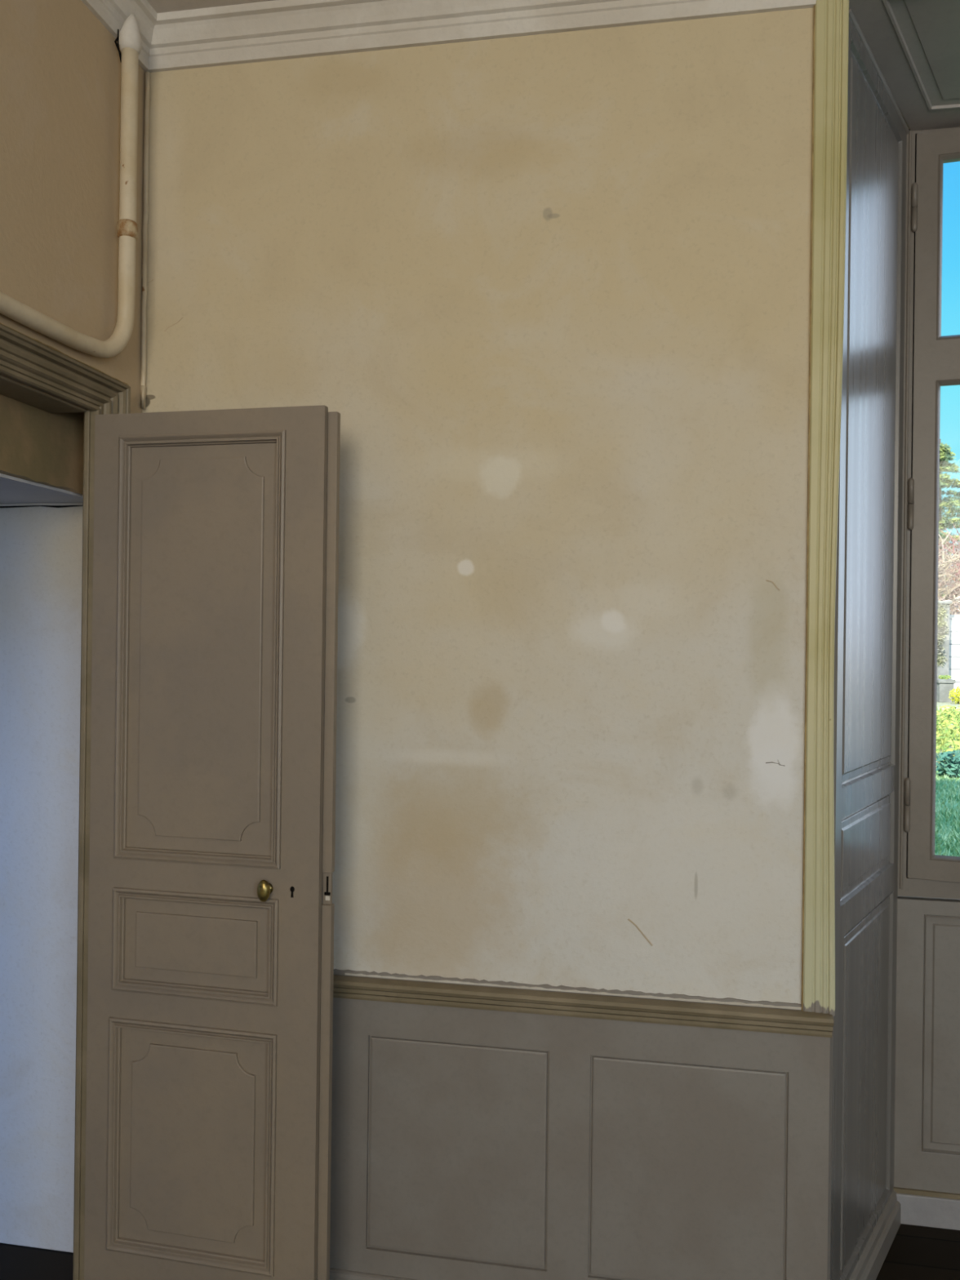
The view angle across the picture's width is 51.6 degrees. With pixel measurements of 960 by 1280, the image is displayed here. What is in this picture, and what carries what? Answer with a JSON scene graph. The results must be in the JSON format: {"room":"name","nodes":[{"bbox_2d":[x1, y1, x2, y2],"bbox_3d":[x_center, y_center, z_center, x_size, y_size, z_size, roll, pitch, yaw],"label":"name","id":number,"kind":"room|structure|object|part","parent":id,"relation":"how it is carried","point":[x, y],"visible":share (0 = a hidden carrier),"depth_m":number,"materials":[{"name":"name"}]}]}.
{"room":"empty old room","nodes":[
{"label":"empty old room","id":0,"kind":"room"},
{"bbox_2d":[0,473,83,503],"bbox_3d":[-1.899,0.004,0.062,0.942,3.145,5.240,1,0,10],"label":"ceiling","id":1,"kind":"structure","parent":0,"point":[13,490],"depth_m":2.42,"materials":[{"name":"white paint"}]},
{"bbox_2d":[0,0,145,413],"bbox_3d":[-1.385,0.010,-0.026,0.100,3.145,5.250,1,0,10],"label":"wall","id":2,"kind":"structure","parent":0,"point":[60,66],"depth_m":2.19,"materials":[{"name":"paint"}]},
{"bbox_2d":[0,394,84,494],"bbox_3d":[-1.094,-0.959,1.825,0.014,1.198,1.492,1,0,10],"label":"lintel","id":3,"kind":"object","parent":2,"relation":"attached to","point":[37,445],"visible":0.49,"depth_m":2.28,"materials":[{"name":"brown paint"}]},
{"bbox_2d":[0,12,141,358],"bbox_3d":[-0.996,-1.078,1.563,0.060,0.868,1.710,1,0,10],"label":"pipe","id":4,"kind":"object","parent":2,"relation":"attached to","point":[130,38],"visible":1,"depth_m":2.36,"materials":[{"name":"beige metal"}]},
{"bbox_2d":[114,29,121,62],"bbox_3d":[-0.864,-1.417,2.376,0.015,0.087,0.029,1,0,16],"label":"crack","id":5,"kind":"object","parent":2,"relation":"attached to","point":[117,37],"visible":0.79,"depth_m":2.37,"materials":[{"name":"black"}]},
{"bbox_2d":[80,0,157,71],"bbox_3d":[-1.263,-1.507,0.098,0.060,0.111,4.930,1,0,10],"label":"trim","id":6,"kind":"structure","parent":2,"relation":"attached to","point":[113,14],"depth_m":2.38,"materials":[{"name":"white paint"}]},
{"bbox_2d":[140,71,150,408],"bbox_3d":[-0.849,-1.012,2.516,0.016,0.854,0.014,1,0,33],"label":"cable","id":7,"kind":"object","parent":2,"relation":"attached to","point":[147,74],"visible":1,"depth_m":2.51,"materials":[{"name":"beige paint"}]},
{"bbox_2d":[0,322,340,1279],"bbox_3d":[-0.778,0.482,1.667,0.698,2.218,1.418,1,0,10],"label":"door","id":8,"kind":"structure","parent":2,"relation":"in","point":[210,568],"depth_m":2.23,"materials":[{"name":"brown paint"}]},
{"bbox_3d":[-1.071,0.517,1.733,0.098,2.142,1.228,1,0,10],"label":"frame","id":9,"kind":"part","parent":8,"relation":"part of","materials":[{"name":"green paint"}]},
{"bbox_3d":[-1.006,0.486,1.708,0.042,2.205,1.418,1,0,10],"label":"casing","id":10,"kind":"part","parent":8,"relation":"part of","materials":[{"name":"green paint"}]},
{"bbox_3d":[-0.653,1.137,2.239,0.414,0.534,0.018,1,0,13],"label":"panel moulding","id":11,"kind":"part","parent":8,"relation":"part of","materials":[{"name":"beige paint"}]},
{"bbox_3d":[-0.652,1.137,2.245,0.363,0.483,0.008,1,0,13],"label":"panel","id":12,"kind":"part","parent":8,"relation":"part of","materials":[{"name":"beige paint"}]},
{"bbox_3d":[-0.645,0.689,2.238,0.408,0.236,0.018,1,0,13],"label":"panel moulding","id":13,"kind":"part","parent":8,"relation":"part of","materials":[{"name":"beige paint"}]},
{"bbox_3d":[-0.643,0.689,2.245,0.357,0.185,0.008,1,0,13],"label":"panel","id":14,"kind":"part","parent":8,"relation":"part of","materials":[{"name":"beige paint"}]},
{"bbox_3d":[-0.634,0.019,2.239,0.410,0.970,0.018,1,0,13],"label":"panel moulding","id":15,"kind":"part","parent":8,"relation":"part of","materials":[{"name":"beige paint"}]},
{"bbox_3d":[-0.633,0.019,2.245,0.359,0.919,0.008,1,0,13],"label":"panel","id":16,"kind":"part","parent":8,"relation":"part of","materials":[{"name":"beige paint"}]},
{"bbox_3d":[-0.474,0.551,2.183,0.030,0.049,0.034,1,0,10],"label":"knob","id":17,"kind":"part","parent":8,"relation":"part of","materials":[{"name":"gold metal"}]},
{"bbox_3d":[-0.338,0.573,2.205,0.010,0.010,0.007,1,0,10],"label":"strike plate","id":18,"kind":"part","parent":8,"relation":"part of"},
{"bbox_2d":[146,0,273,13],"bbox_3d":[-0.055,-1.646,-0.412,10.400,0.200,5.560,1,0,10],"label":"ceiling","id":19,"kind":"structure","parent":0,"point":[159,6],"depth_m":2.42,"materials":[{"name":"beige paint"}]},
{"bbox_2d":[0,7,813,1252],"bbox_3d":[-1.752,0.008,3.120,5.832,3.145,0.852,1,0,10],"label":"wall","id":20,"kind":"structure","parent":0,"point":[548,294],"depth_m":2.36,"materials":[{"name":"paint"}]},
{"bbox_2d":[0,505,82,507],"bbox_3d":[-1.247,-0.349,2.609,0.500,0.007,0.006,1,0,10],"label":"trim","id":21,"kind":"structure","parent":20,"relation":"attached to","point":[53,506],"depth_m":2.59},
{"bbox_2d":[329,1267,417,1279],"bbox_3d":[-0.058,1.568,2.356,1.693,0.066,0.012,1,0,10],"label":"baseboard","id":22,"kind":"structure","parent":20,"relation":"attached to","point":[335,1273],"depth_m":2.40,"materials":[{"name":"beige wood"}]},
{"bbox_2d":[147,0,816,72],"bbox_3d":[-0.048,-1.491,2.351,1.640,0.111,0.060,1,0,10],"label":"trim","id":23,"kind":"structure","parent":20,"relation":"attached to","point":[275,29],"depth_m":2.39,"materials":[{"name":"white paint"}]},
{"bbox_2d":[333,968,801,1010],"bbox_3d":[-0.077,0.816,2.378,1.630,0.017,0.004,1,0,10],"label":"trim","id":24,"kind":"structure","parent":20,"relation":"attached to","point":[335,971],"depth_m":2.32,"materials":[{"name":"beige wood"}]},
{"bbox_2d":[329,997,830,1279],"bbox_3d":[-0.052,1.234,2.368,1.687,0.735,0.012,1,0,10],"label":"wainscoting","id":25,"kind":"structure","parent":20,"relation":"attached to","point":[467,1144],"depth_m":2.31,"materials":[{"name":"beige wood"}]},
{"bbox_3d":[-0.056,1.219,2.367,0.440,0.517,0.008,1,0,10],"label":"panel","id":26,"kind":"part","parent":25,"relation":"part of","materials":[{"name":"beige wood"}]},
{"bbox_3d":[0.473,1.226,2.270,0.443,0.517,0.008,1,0,10],"label":"panel","id":27,"kind":"part","parent":25,"relation":"part of","materials":[{"name":"beige wood"}]},
{"bbox_2d":[333,973,834,1037],"bbox_3d":[-0.052,0.847,2.346,1.691,0.051,0.034,1,0,10],"label":"trim","id":28,"kind":"structure","parent":20,"relation":"attached to","point":[491,998],"depth_m":2.29,"materials":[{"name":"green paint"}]},
{"bbox_2d":[800,4,815,1010],"bbox_3d":[0.739,-0.350,2.231,0.003,2.369,0.008,1,0,10],"label":"trim","id":29,"kind":"structure","parent":20,"relation":"attached to","point":[814,6],"depth_m":2.23,"materials":[{"name":"paint"}]},
{"bbox_2d":[803,0,848,1016],"bbox_3d":[0.774,-0.349,2.218,0.072,2.369,0.020,1,0,10],"label":"trim","id":30,"kind":"structure","parent":20,"relation":"attached to","point":[832,16],"depth_m":2.21,"materials":[{"name":"beige paint"}]},
{"bbox_2d":[826,8,909,1279],"bbox_3d":[0.985,0.097,2.494,0.042,3.035,0.657,1,0,34],"label":"wall paneling","id":31,"kind":"structure","parent":20,"relation":"attached to","point":[864,1208],"depth_m":2.46,"materials":[{"name":"beige paint"}]},
{"bbox_3d":[0.977,1.096,2.507,0.011,0.817,0.515,1,0,34],"label":"panel","id":32,"kind":"part","parent":31,"relation":"part of","materials":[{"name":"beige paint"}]},
{"bbox_3d":[0.974,0.511,2.492,0.011,0.200,0.552,1,0,34],"label":"panel","id":33,"kind":"part","parent":31,"relation":"part of","materials":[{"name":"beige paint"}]},
{"bbox_3d":[0.987,-0.515,2.493,0.011,1.712,0.552,1,0,34],"label":"panel","id":34,"kind":"part","parent":31,"relation":"part of","materials":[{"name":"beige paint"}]},
{"bbox_3d":[0.976,1.569,2.486,0.020,0.090,0.657,1,0,34],"label":"skirting","id":35,"kind":"part","parent":31,"relation":"part of","materials":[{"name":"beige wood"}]},
{"bbox_2d":[0,1223,959,1279],"bbox_3d":[-0.023,1.725,-0.011,10.400,0.250,6.380,1,0,10],"label":"floor","id":36,"kind":"structure","parent":0,"point":[916,1252],"depth_m":2.56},
{"bbox_2d":[893,895,959,1193],"bbox_3d":[1.793,1.175,2.771,1.296,0.900,0.256,1,0,10],"label":"wall","id":37,"kind":"structure","parent":0,"point":[927,1158],"depth_m":2.75,"materials":[{"name":"beige wood"}]},
{"bbox_2d":[897,127,959,898],"bbox_3d":[1.809,-0.333,2.757,1.290,2.167,0.407,1,0,10],"label":"window","id":38,"kind":"structure","parent":37,"relation":"in","point":[931,359],"depth_m":2.75,"materials":[{"name":"taupe painted wood"},{"name":"clear glass"}]},
{"bbox_3d":[1.772,1.097,2.651,1.106,0.655,0.012,1,0,10],"label":"panel","id":39,"kind":"part","parent":37,"relation":"part of","materials":[{"name":"beige wood"}]},
{"bbox_2d":[896,1192,959,1230],"bbox_3d":[1.767,1.583,2.653,1.250,0.082,0.036,1,0,10],"label":"baseboard","id":40,"kind":"structure","parent":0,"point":[916,1210],"depth_m":2.73,"materials":[{"name":"grey paint"}]},
{"bbox_2d":[893,1186,959,1199],"bbox_3d":[1.768,1.536,2.656,1.260,0.012,0.030,1,0,10],"label":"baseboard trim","id":41,"kind":"structure","parent":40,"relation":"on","point":[899,1190],"depth_m":2.74,"materials":[{"name":"beige paint"}]},
{"label":"outside","id":42,"kind":"structure","parent":0,"visible":0},
{"bbox_2d":[934,700,959,856],"bbox_3d":[28.136,2.182,42.833,100.000,0.001,88.000,1,0,10],"label":"lawn","id":43,"kind":"structure","parent":42,"point":[938,704],"depth_m":13.88,"materials":[{"name":"green plant"}]},
{"bbox_2d":[937,600,952,679],"bbox_3d":[15.223,0.329,32.886,0.652,3.369,0.745,1,0,10],"label":"gate pillar","id":44,"kind":"structure","parent":43,"relation":"on","point":[943,631],"depth_m":32.66,"materials":[{"name":"grey stone"}]},
{"bbox_2d":[936,675,955,702],"bbox_3d":[15.056,1.564,32.137,0.520,0.893,0.530,1,0,10],"label":"trough","id":45,"kind":"object","parent":43,"relation":"on","point":[944,685],"visible":0.93,"depth_m":31.92,"materials":[{"name":"grey stone"}]},
{"bbox_2d":[934,773,959,856],"bbox_3d":[4.960,1.825,10.536,1.823,0.090,6.775,1,0,25],"label":"grass blades","id":46,"kind":"object","parent":43,"relation":"on","point":[942,811],"visible":0.19,"depth_m":10.31,"materials":[{"name":"green plant"}]},
{"bbox_2d":[935,750,959,777],"bbox_3d":[6.535,1.745,13.747,0.537,0.512,0.548,1,0,10],"label":"shrub","id":47,"kind":"object","parent":43,"relation":"on","point":[948,763],"visible":0.91,"depth_m":13.67,"materials":[{"name":"green plant"}]},
{"bbox_2d":[936,705,959,763],"bbox_3d":[9.698,1.808,19.944,6.606,0.552,13.089,1,0,22],"label":"groundcover","id":48,"kind":"object","parent":43,"relation":"on","point":[944,718],"visible":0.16,"depth_m":18.54,"materials":[{"name":"green plant"}]},
{"bbox_2d":[937,439,959,611],"bbox_3d":[22.103,-3.791,47.735,5.683,11.800,5.836,1,0,39],"label":"conifer","id":49,"kind":"object","parent":43,"relation":"on","point":[945,455],"visible":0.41,"depth_m":47.41,"materials":[{"name":"green plant"}]},
{"bbox_2d":[937,523,959,614],"bbox_3d":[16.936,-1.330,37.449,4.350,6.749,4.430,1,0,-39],"label":"bare tree","id":50,"kind":"object","parent":43,"relation":"on","point":[944,566],"visible":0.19,"depth_m":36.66,"materials":[{"name":"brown plant"}]},
{"bbox_2d":[937,594,959,614],"bbox_3d":[9.575,0.197,35.464,30.610,4.074,1.302,1,0,10],"label":"hedge","id":51,"kind":"object","parent":43,"relation":"on","point":[943,599],"visible":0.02,"depth_m":34.26,"materials":[{"name":"white"}]},
{"bbox_2d":[948,614,959,699],"bbox_3d":[23.766,0.689,31.895,16.700,2.860,0.500,1,0,10],"label":"wall","id":52,"kind":"structure","parent":43,"relation":"on","point":[954,620],"depth_m":33.09,"materials":[{"name":"stone"}]},
{"bbox_2d":[948,685,959,704],"bbox_3d":[15.006,1.748,31.084,0.607,0.622,0.598,1,0,10],"label":"bush","id":53,"kind":"object","parent":43,"relation":"on","point":[956,690],"visible":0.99,"depth_m":31.09,"materials":[{"name":"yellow plant"}]},
{"bbox_3d":[1.773,-1.481,2.481,1.806,0.080,0.850,1,0,10],"label":"wall","id":54,"kind":"structure","parent":0,"visible":0},
{"bbox_2d":[848,0,959,130],"bbox_3d":[1.750,-1.425,2.358,1.802,0.033,0.640,1,0,10],"label":"ceiling","id":55,"kind":"structure","parent":54,"relation":"attached to","point":[914,44],"depth_m":2.40,"materials":[{"name":"beige paint"}]},
{"bbox_3d":[1.739,-1.413,2.299,1.637,0.009,0.504,1,0,10],"label":"panel","id":56,"kind":"part","parent":55,"relation":"part of","materials":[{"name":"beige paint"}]}
]}

